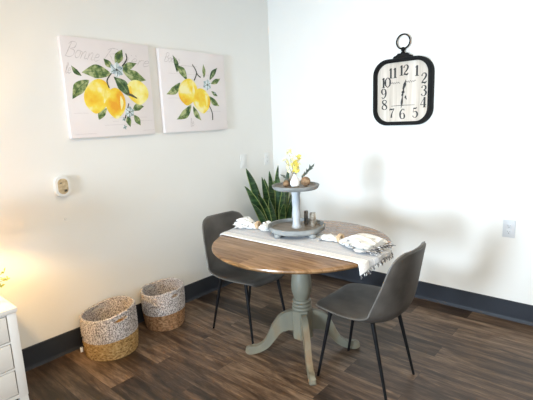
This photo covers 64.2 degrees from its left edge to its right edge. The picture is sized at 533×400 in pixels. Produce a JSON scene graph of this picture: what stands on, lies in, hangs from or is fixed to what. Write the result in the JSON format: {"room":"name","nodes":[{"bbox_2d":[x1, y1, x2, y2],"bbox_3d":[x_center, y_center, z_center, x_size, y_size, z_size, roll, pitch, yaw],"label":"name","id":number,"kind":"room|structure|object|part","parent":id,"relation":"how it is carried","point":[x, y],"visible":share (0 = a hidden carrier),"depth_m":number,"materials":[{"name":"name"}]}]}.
{"room":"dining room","nodes":[
{"label":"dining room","id":0,"kind":"room"},
{"bbox_2d":[0,0,273,348],"bbox_3d":[-1.703,-0.272,2.155,0.120,2.700,5.440,7,14,41],"label":"wall","id":1,"kind":"structure","parent":0,"point":[135,208],"depth_m":2.85,"materials":[{"name":"white paint"}]},
{"bbox_2d":[53,176,70,196],"bbox_3d":[-1.244,-0.084,2.586,0.039,0.124,0.086,7,14,41],"label":"thermostat","id":2,"kind":"object","parent":1,"relation":"attached to","point":[61,184],"visible":1,"depth_m":2.57,"materials":[{"name":"white plastic"}]},
{"bbox_2d":[57,35,154,138],"bbox_3d":[-1.013,-0.720,2.765,0.038,0.600,0.600,7,14,41],"label":"print","id":3,"kind":"object","parent":1,"relation":"attached to","point":[107,90],"visible":1,"depth_m":2.72,"materials":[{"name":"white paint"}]},
{"bbox_2d":[22,275,233,371],"bbox_3d":[-1.605,0.994,2.338,0.016,0.138,5.184,7,14,41],"label":"baseboard","id":4,"kind":"structure","parent":1,"relation":"attached to","point":[38,354],"depth_m":2.71,"materials":[{"name":"plastic"}]},
{"bbox_2d":[156,48,227,132],"bbox_3d":[-0.553,-0.832,3.278,0.038,0.592,0.624,7,14,41],"label":"print","id":5,"kind":"object","parent":1,"relation":"attached to","point":[192,92],"visible":1,"depth_m":3.23,"materials":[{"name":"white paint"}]},
{"bbox_2d":[164,52,219,126],"bbox_3d":[-0.546,-0.833,3.259,0.003,0.533,0.536,7,14,41],"label":"artwork","id":6,"kind":"object","parent":5,"relation":"attached to","point":[191,79],"depth_m":3.24,"materials":[{"name":"white paint"}]},
{"bbox_2d":[240,154,246,168],"bbox_3d":[-0.201,-0.343,3.774,0.009,0.122,0.078,7,14,41],"label":"light switch","id":7,"kind":"object","parent":1,"relation":"attached to","point":[243,158],"visible":1,"depth_m":3.77,"materials":[{"name":"white plastic"}]},
{"bbox_2d":[264,152,269,164],"bbox_3d":[0.004,-0.391,4.004,0.008,0.115,0.070,7,14,41],"label":"light switch","id":8,"kind":"object","parent":1,"relation":"attached to","point":[266,155],"visible":1,"depth_m":4.00,"materials":[{"name":"white plastic"}]},
{"bbox_2d":[16,274,532,399],"bbox_3d":[0.353,1.343,0.672,5.440,0.100,5.440,7,14,41],"label":"floor","id":9,"kind":"structure","parent":0,"point":[456,353],"depth_m":2.52,"materials":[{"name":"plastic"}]},
{"bbox_2d":[0,296,28,399],"bbox_3d":[-1.597,0.840,1.898,0.516,0.600,0.809,7,14,41],"label":"dresser","id":10,"kind":"object","parent":9,"relation":"on","point":[13,382],"visible":1,"depth_m":1.99,"materials":[{"name":"white paint"}]},
{"bbox_3d":[-1.440,0.659,1.716,0.016,0.122,0.709,7,14,41],"label":"drawer","id":11,"kind":"part","parent":10,"relation":"part of","materials":[{"name":"white paint"}]},
{"bbox_3d":[-1.434,0.793,1.741,0.016,0.120,0.709,7,14,41],"label":"drawer","id":12,"kind":"part","parent":10,"relation":"part of","materials":[{"name":"white paint"}]},
{"bbox_3d":[-1.428,0.927,1.766,0.016,0.120,0.709,7,14,41],"label":"drawer","id":13,"kind":"part","parent":10,"relation":"part of","materials":[{"name":"white paint"}]},
{"bbox_3d":[-1.183,1.017,2.081,0.038,0.152,0.044,7,14,41],"label":"leg","id":14,"kind":"part","parent":10,"relation":"part of","materials":[{"name":"white paint"}]},
{"bbox_2d":[79,296,138,360],"bbox_3d":[-1.004,0.812,2.732,0.354,0.302,0.342,2,11,22],"label":"woven basket","id":15,"kind":"object","parent":9,"relation":"on","point":[110,332],"visible":1,"depth_m":2.62,"materials":[{"name":"wicker"}]},
{"bbox_2d":[140,278,184,331],"bbox_3d":[-0.740,0.746,3.059,0.307,0.291,0.318,-9,12,-31],"label":"woven basket","id":16,"kind":"object","parent":9,"relation":"on","point":[163,305],"visible":1,"depth_m":2.95,"materials":[{"name":"brown wicker"}]},
{"bbox_2d":[202,211,284,343],"bbox_3d":[-0.147,0.503,2.890,0.461,0.785,0.510,-13,15,-43],"label":"dining chair","id":17,"kind":"object","parent":9,"relation":"on","point":[214,225],"visible":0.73,"depth_m":2.87,"materials":[{"name":"grey leather"}]},
{"bbox_3d":[-0.334,0.702,2.910,0.114,0.402,0.022,4,12,31],"label":"leg","id":18,"kind":"part","parent":17,"relation":"part of","materials":[{"name":"black metal"}]},
{"bbox_3d":[-0.106,0.734,2.684,0.044,0.402,0.091,-13,15,-43],"label":"leg","id":19,"kind":"part","parent":17,"relation":"part of","materials":[{"name":"black metal"}]},
{"bbox_3d":[0.105,0.688,2.888,0.095,0.402,0.022,3,12,29],"label":"leg","id":20,"kind":"part","parent":17,"relation":"part of","materials":[{"name":"black metal"}]},
{"bbox_2d":[245,167,291,222],"bbox_3d":[0.005,0.211,3.772,0.301,1.020,0.599,7,14,41],"label":"snake plant","id":21,"kind":"object","parent":9,"relation":"on","point":[274,205],"visible":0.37,"depth_m":3.75,"materials":[{"name":"green plant"}]},
{"bbox_2d":[212,220,391,385],"bbox_3d":[0.212,0.584,2.554,1.032,0.717,1.032,7,14,41],"label":"pedestal table","id":22,"kind":"object","parent":9,"relation":"on","point":[302,318],"visible":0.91,"depth_m":2.45,"materials":[{"name":"grey paint"}]},
{"bbox_3d":[0.021,0.808,2.599,0.310,0.276,0.034,-2,11,2],"label":"leg","id":23,"kind":"part","parent":22,"relation":"part of","materials":[{"name":"grey paint"}]},
{"bbox_2d":[220,228,392,278],"bbox_3d":[0.184,0.270,2.469,1.065,0.083,0.322,7,14,41],"label":"table runner","id":24,"kind":"object","parent":22,"relation":"on","point":[365,261],"visible":0.7,"depth_m":2.31,"materials":[{"name":"fabric"}]},
{"bbox_2d":[233,216,270,230],"bbox_3d":[-0.077,0.150,2.760,0.261,0.070,0.146,3,12,28],"label":"napkin","id":25,"kind":"object","parent":24,"relation":"on","point":[245,222],"visible":0.93,"depth_m":2.74,"materials":[{"name":"white fabric"}]},
{"bbox_2d":[268,181,325,238],"bbox_3d":[0.180,0.055,2.576,0.350,0.301,0.350,7,14,41],"label":"tiered tray","id":26,"kind":"object","parent":24,"relation":"on","point":[294,226],"visible":0.91,"depth_m":2.55,"materials":[{"name":"grey wood"}]},
{"bbox_2d":[290,174,299,186],"bbox_3d":[0.169,-0.117,2.537,0.060,0.074,0.060,7,14,41],"label":"bud vase","id":27,"kind":"object","parent":26,"relation":"on","point":[294,182],"visible":1,"depth_m":2.52,"materials":[{"name":"white ceramic"}]},
{"bbox_2d":[283,158,292,173],"bbox_3d":[0.131,-0.190,2.526,0.072,0.126,0.039,-6,11,-19],"label":"stem","id":28,"kind":"object","parent":27,"relation":"in","point":[286,161],"visible":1,"depth_m":2.52,"materials":[{"name":"beige plant"}]},
{"bbox_2d":[286,149,293,173],"bbox_3d":[0.141,-0.217,2.522,0.046,0.179,0.046,7,14,41],"label":"stem","id":29,"kind":"object","parent":27,"relation":"in","point":[288,150],"visible":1,"depth_m":2.51,"materials":[{"name":"beige plant"}]},
{"bbox_2d":[290,159,298,173],"bbox_3d":[0.168,-0.188,2.521,0.047,0.119,0.056,-10,13,-34],"label":"stem","id":30,"kind":"object","parent":27,"relation":"in","point":[294,163],"visible":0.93,"depth_m":2.51,"materials":[{"name":"yellow plant"}]},
{"bbox_2d":[292,166,299,173],"bbox_3d":[0.176,-0.167,2.518,0.046,0.078,0.049,7,14,41],"label":"stem","id":31,"kind":"object","parent":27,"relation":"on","point":[296,170],"visible":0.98,"depth_m":2.51,"materials":[{"name":"yellow plant"}]},
{"bbox_2d":[293,154,300,167],"bbox_3d":[0.186,-0.201,2.517,0.052,0.144,0.042,-7,11,-22],"label":"stem","id":32,"kind":"object","parent":27,"relation":"in","point":[298,156],"visible":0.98,"depth_m":2.51,"materials":[{"name":"yellow plant"}]},
{"bbox_2d":[300,164,313,180],"bbox_3d":[0.243,-0.161,2.534,0.096,0.115,0.036,4,12,29],"label":"leaf sprig","id":33,"kind":"object","parent":27,"relation":"in","point":[310,167],"visible":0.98,"depth_m":2.52,"materials":[{"name":"green plant"}]},
{"bbox_3d":[0.180,0.052,2.575,0.060,0.244,0.060,7,14,41],"label":"post","id":34,"kind":"part","parent":26,"relation":"part of","materials":[{"name":"white wood"}]},
{"bbox_2d":[301,177,309,185],"bbox_3d":[0.234,-0.111,2.541,0.058,0.058,0.058,7,14,41],"label":"ball","id":35,"kind":"object","parent":26,"relation":"on","point":[305,181],"visible":1,"depth_m":2.52,"materials":[{"name":"brown wood"}]},
{"bbox_2d":[304,210,307,224],"bbox_3d":[0.248,0.110,2.654,0.026,0.086,0.026,7,14,41],"label":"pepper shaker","id":36,"kind":"object","parent":26,"relation":"on","point":[306,211],"visible":1,"depth_m":2.64,"materials":[{"name":"metal"}]},
{"bbox_2d":[309,212,315,225],"bbox_3d":[0.286,0.118,2.617,0.040,0.080,0.040,7,14,41],"label":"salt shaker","id":37,"kind":"object","parent":26,"relation":"on","point":[312,214],"visible":1,"depth_m":2.60,"materials":[{"name":"metal"}]},
{"bbox_2d":[319,233,395,255],"bbox_3d":[0.460,0.213,2.288,0.422,0.074,0.248,7,14,41],"label":"napkin","id":38,"kind":"object","parent":24,"relation":"on","point":[361,242],"visible":1,"depth_m":2.21,"materials":[{"name":"white fabric"}]},
{"bbox_3d":[0.234,0.837,2.397,0.034,0.276,0.310,-3,11,-3],"label":"leg","id":39,"kind":"part","parent":22,"relation":"part of","materials":[{"name":"grey paint"}]},
{"bbox_3d":[0.420,0.790,2.609,0.310,0.276,0.034,-3,11,-4],"label":"leg","id":40,"kind":"part","parent":22,"relation":"part of","materials":[{"name":"grey paint"}]},
{"bbox_2d":[316,241,425,399],"bbox_3d":[0.557,0.589,2.268,0.510,0.785,0.461,7,14,41],"label":"dining chair","id":41,"kind":"object","parent":9,"relation":"on","point":[366,303],"visible":1,"depth_m":2.10,"materials":[{"name":"grey leather"}]},
{"bbox_3d":[0.319,0.784,2.323,0.095,0.402,0.022,3,12,25],"label":"leg","id":42,"kind":"part","parent":41,"relation":"part of","materials":[{"name":"black metal"}]},
{"bbox_3d":[0.514,0.735,2.541,0.022,0.402,0.095,-9,12,-31],"label":"leg","id":43,"kind":"part","parent":41,"relation":"part of","materials":[{"name":"black metal"}]},
{"bbox_3d":[0.561,0.813,2.111,0.022,0.402,0.114,-9,13,-33],"label":"leg","id":44,"kind":"part","parent":41,"relation":"part of","materials":[{"name":"black metal"}]},
{"bbox_3d":[0.758,0.764,2.330,0.114,0.402,0.022,3,12,27],"label":"leg","id":45,"kind":"part","parent":41,"relation":"part of","materials":[{"name":"black metal"}]},
{"bbox_2d":[267,0,532,304],"bbox_3d":[2.092,-0.463,2.332,5.320,2.700,0.120,7,14,41],"label":"wall","id":46,"kind":"structure","parent":0,"point":[450,181],"depth_m":3.11,"materials":[{"name":"white paint"}]},
{"bbox_2d":[373,33,434,125],"bbox_3d":[0.992,-0.875,3.103,0.444,0.648,0.059,7,14,41],"label":"wall clock","id":47,"kind":"object","parent":46,"relation":"attached to","point":[403,85],"visible":1,"depth_m":3.10,"materials":[{"name":"black metal"}]},
{"bbox_2d":[321,268,532,325],"bbox_3d":[2.055,0.801,2.554,5.200,0.138,0.016,7,14,41],"label":"baseboard","id":48,"kind":"structure","parent":46,"relation":"attached to","point":[505,309],"depth_m":3.10,"materials":[{"name":"plastic"}]},
{"bbox_2d":[502,220,515,237],"bbox_3d":[1.610,0.191,2.822,0.074,0.118,0.008,7,14,41],"label":"wall outlet","id":49,"kind":"object","parent":46,"relation":"attached to","point":[509,226],"visible":1,"depth_m":2.82,"materials":[{"name":"grey plastic"}]}
]}

